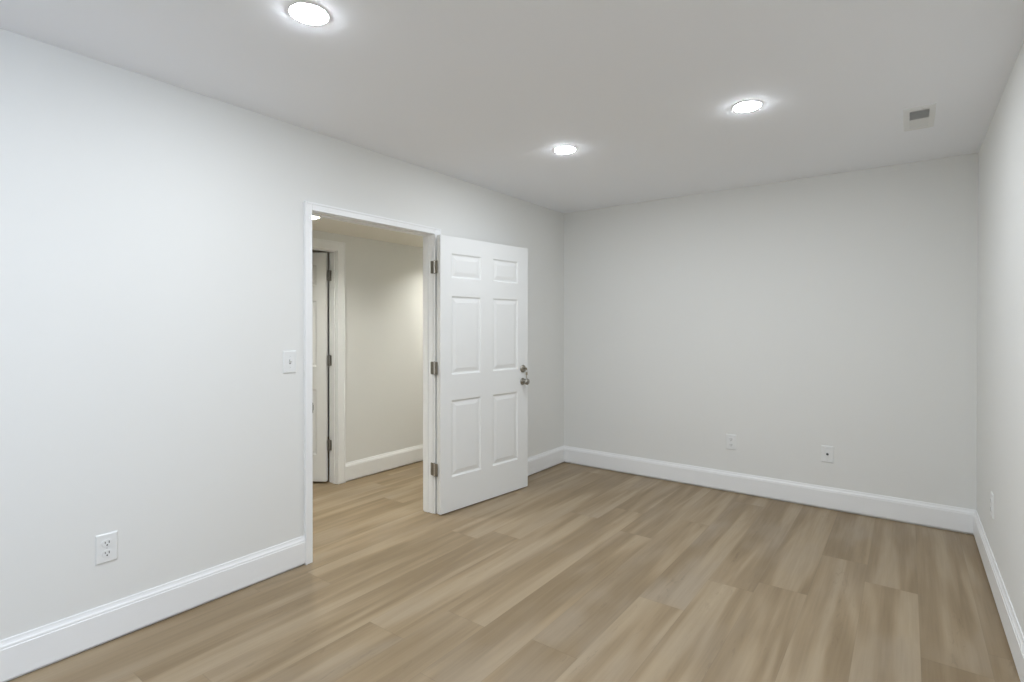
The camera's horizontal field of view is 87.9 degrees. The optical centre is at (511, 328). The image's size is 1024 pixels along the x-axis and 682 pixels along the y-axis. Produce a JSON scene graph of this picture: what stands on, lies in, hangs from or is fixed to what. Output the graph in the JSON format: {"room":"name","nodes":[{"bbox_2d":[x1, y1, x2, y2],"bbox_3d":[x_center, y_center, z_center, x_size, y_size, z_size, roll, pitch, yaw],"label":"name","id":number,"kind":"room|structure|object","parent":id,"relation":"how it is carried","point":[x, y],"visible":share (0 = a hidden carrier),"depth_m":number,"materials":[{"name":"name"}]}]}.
{"room":"empty room","nodes":[
{"label":"empty room","id":0,"kind":"room"},
{"bbox_2d":[0,28,563,681],"bbox_3d":[-1.640,0.103,2.549,0.090,2.517,7.130,0,0,37],"label":"wall","id":1,"kind":"structure","parent":0,"point":[152,230],"depth_m":2.46,"materials":[{"name":"paint"}]},
{"bbox_2d":[95,530,117,565],"bbox_3d":[-1.760,0.951,2.309,0.009,0.126,0.080,0,0,37],"label":"electrical outlet","id":2,"kind":"object","parent":1,"relation":"attached to","point":[106,545],"visible":1,"depth_m":2.31,"materials":[{"name":"white plastic"}]},
{"bbox_2d":[102,539,111,546],"bbox_3d":[-1.758,0.929,2.307,0.003,0.029,0.037,0,0,37],"label":"receptacle","id":3,"kind":"object","parent":2,"relation":"attached to","point":[105,542],"depth_m":2.31,"materials":[{"name":"white plastic"}]},
{"bbox_2d":[102,549,111,556],"bbox_3d":[-1.758,0.973,2.308,0.003,0.029,0.037,0,0,37],"label":"receptacle","id":4,"kind":"object","parent":2,"relation":"attached to","point":[105,552],"depth_m":2.31,"materials":[{"name":"white plastic"}]},
{"bbox_2d":[0,446,563,681],"bbox_3d":[-1.568,1.271,2.563,0.016,0.153,7.030,0,0,37],"label":"baseboard","id":5,"kind":"structure","parent":1,"relation":"attached to","point":[27,651],"depth_m":2.42,"materials":[{"name":"white paint"}]},
{"bbox_2d":[283,350,295,372],"bbox_3d":[-1.246,0.185,2.988,0.018,0.126,0.080,0,0,37],"label":"light switch","id":6,"kind":"object","parent":1,"relation":"attached to","point":[289,357],"visible":1,"depth_m":2.99,"materials":[{"name":"white plastic"}]},
{"bbox_2d":[304,201,440,564],"bbox_3d":[-0.911,0.304,3.530,0.132,2.107,1.118,0,0,37],"label":"trim","id":7,"kind":"structure","parent":1,"relation":"attached to","point":[429,234],"depth_m":3.57,"materials":[{"name":"white paint"}]},
{"bbox_2d":[431,234,529,514],"bbox_3d":[-0.208,0.330,4.203,0.172,2.029,0.978,0,0,43],"label":"door","id":8,"kind":"structure","parent":1,"relation":"in","point":[482,287],"depth_m":4.14,"materials":[{"name":"white paint"}]},
{"bbox_2d":[328,262,328,436],"bbox_3d":[-3.215,0.257,5.467,0.100,2.180,4.530,0,0,37],"label":"wall","id":9,"kind":"structure","parent":0,"point":[328,262],"depth_m":6.63,"materials":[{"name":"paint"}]},
{"bbox_2d":[312,230,422,481],"bbox_3d":[-1.763,0.263,4.386,0.098,2.180,4.330,0,0,37],"label":"wall","id":10,"kind":"structure","parent":0,"point":[384,280],"depth_m":5.02,"materials":[{"name":"paint"}]},
{"bbox_2d":[312,253,331,481],"bbox_3d":[-2.028,0.333,4.651,0.890,2.000,0.103,0,0,2],"label":"door","id":11,"kind":"structure","parent":10,"relation":"in","point":[321,275],"depth_m":4.64,"materials":[{"name":"white paint"}]},
{"bbox_2d":[312,238,345,483],"bbox_3d":[-1.822,0.298,4.307,0.140,2.110,1.016,0,0,37],"label":"trim","id":12,"kind":"structure","parent":10,"relation":"attached to","point":[337,336],"depth_m":4.64,"materials":[{"name":"white paint"}]},
{"bbox_2d":[346,444,422,480],"bbox_3d":[-1.282,1.264,4.033,1.101,0.153,4.330,0,0,37],"label":"baseboard","id":13,"kind":"structure","parent":10,"relation":"attached to","point":[366,466],"depth_m":5.02,"materials":[{"name":"white paint"}]},
{"bbox_2d":[312,217,422,261],"bbox_3d":[-2.047,-0.843,4.593,3.010,0.030,4.530,0,0,37],"label":"ceiling","id":14,"kind":"structure","parent":0,"point":[325,225],"depth_m":4.56,"materials":[{"name":"paint"}]},
{"bbox_2d":[0,0,1023,212],"bbox_3d":[-0.302,-1.200,1.609,3.350,0.100,7.230,0,0,37],"label":"ceiling","id":15,"kind":"structure","parent":0,"point":[484,93],"depth_m":2.44,"materials":[{"name":"paint"}]},
{"bbox_2d":[288,2,329,25],"bbox_3d":[-0.741,-1.148,1.942,0.144,0.010,0.144,0,0,37],"label":"recessed light","id":16,"kind":"object","parent":15,"relation":"in","point":[302,12],"visible":1,"depth_m":1.93,"materials":[{"name":"white plastic"}]},
{"bbox_2d":[554,146,575,153],"bbox_3d":[0.343,-1.155,3.436,0.144,0.010,0.144,0,0,37],"label":"recessed light","id":17,"kind":"object","parent":15,"relation":"in","point":[563,149],"visible":1,"depth_m":3.42,"materials":[{"name":"white plastic"}]},
{"bbox_2d":[732,101,761,111],"bbox_3d":[1.220,-1.151,2.758,0.144,0.010,0.144,0,0,37],"label":"recessed light","id":18,"kind":"object","parent":15,"relation":"in","point":[747,106],"visible":1,"depth_m":2.74,"materials":[{"name":"white plastic"}]},
{"bbox_2d":[903,103,936,131],"bbox_3d":[2.229,-1.152,2.910,0.138,0.007,0.384,0,0,37],"label":"ceiling vent","id":19,"kind":"object","parent":15,"relation":"in","point":[920,117],"visible":1,"depth_m":2.89,"materials":[{"name":"white plastic"}]},
{"bbox_2d":[7,437,1020,681],"bbox_3d":[-1.470,1.422,2.491,6.260,0.120,7.230,0,0,37],"label":"floor","id":20,"kind":"structure","parent":0,"point":[576,573],"depth_m":2.69,"materials":[{"name":"brown wood"}]},
{"bbox_2d":[564,153,977,534],"bbox_3d":[1.826,0.095,4.476,3.350,2.517,0.100,0,0,37],"label":"wall","id":21,"kind":"structure","parent":0,"point":[790,319],"depth_m":4.15,"materials":[{"name":"paint"}]},
{"bbox_2d":[726,434,735,449],"bbox_3d":[1.820,0.939,4.416,0.080,0.126,0.009,0,0,37],"label":"electrical outlet","id":22,"kind":"object","parent":21,"relation":"attached to","point":[730,439],"visible":1,"depth_m":4.41,"materials":[{"name":"white plastic"}]},
{"bbox_2d":[564,446,974,532],"bbox_3d":[1.787,1.264,4.438,3.160,0.153,0.016,0,0,37],"label":"baseboard","id":23,"kind":"structure","parent":21,"relation":"attached to","point":[919,512],"depth_m":4.14,"materials":[{"name":"white paint"}]},
{"bbox_2d":[821,445,833,462],"bbox_3d":[2.374,0.942,4.000,0.080,0.126,0.014,0,0,37],"label":"cable jack","id":24,"kind":"object","parent":21,"relation":"attached to","point":[827,452],"visible":1,"depth_m":4.00,"materials":[{"name":"white plastic"}]},
{"bbox_2d":[976,41,1023,634],"bbox_3d":[0.971,0.114,0.605,0.100,2.517,7.130,0,0,37],"label":"wall","id":25,"kind":"structure","parent":0,"point":[1000,292],"depth_m":2.54,"materials":[{"name":"paint"}]},
{"bbox_2d":[990,491,993,518],"bbox_3d":[2.563,0.939,2.840,0.009,0.126,0.080,0,0,37],"label":"electrical outlet","id":26,"kind":"object","parent":25,"relation":"attached to","point":[991,493],"visible":1,"depth_m":2.82,"materials":[{"name":"white plastic"}]},
{"bbox_2d":[973,510,1023,681],"bbox_3d":[0.954,1.282,0.686,0.016,0.153,7.030,0,0,37],"label":"baseboard","id":27,"kind":"structure","parent":25,"relation":"attached to","point":[1015,637],"depth_m":2.45,"materials":[{"name":"white paint"}]}
]}

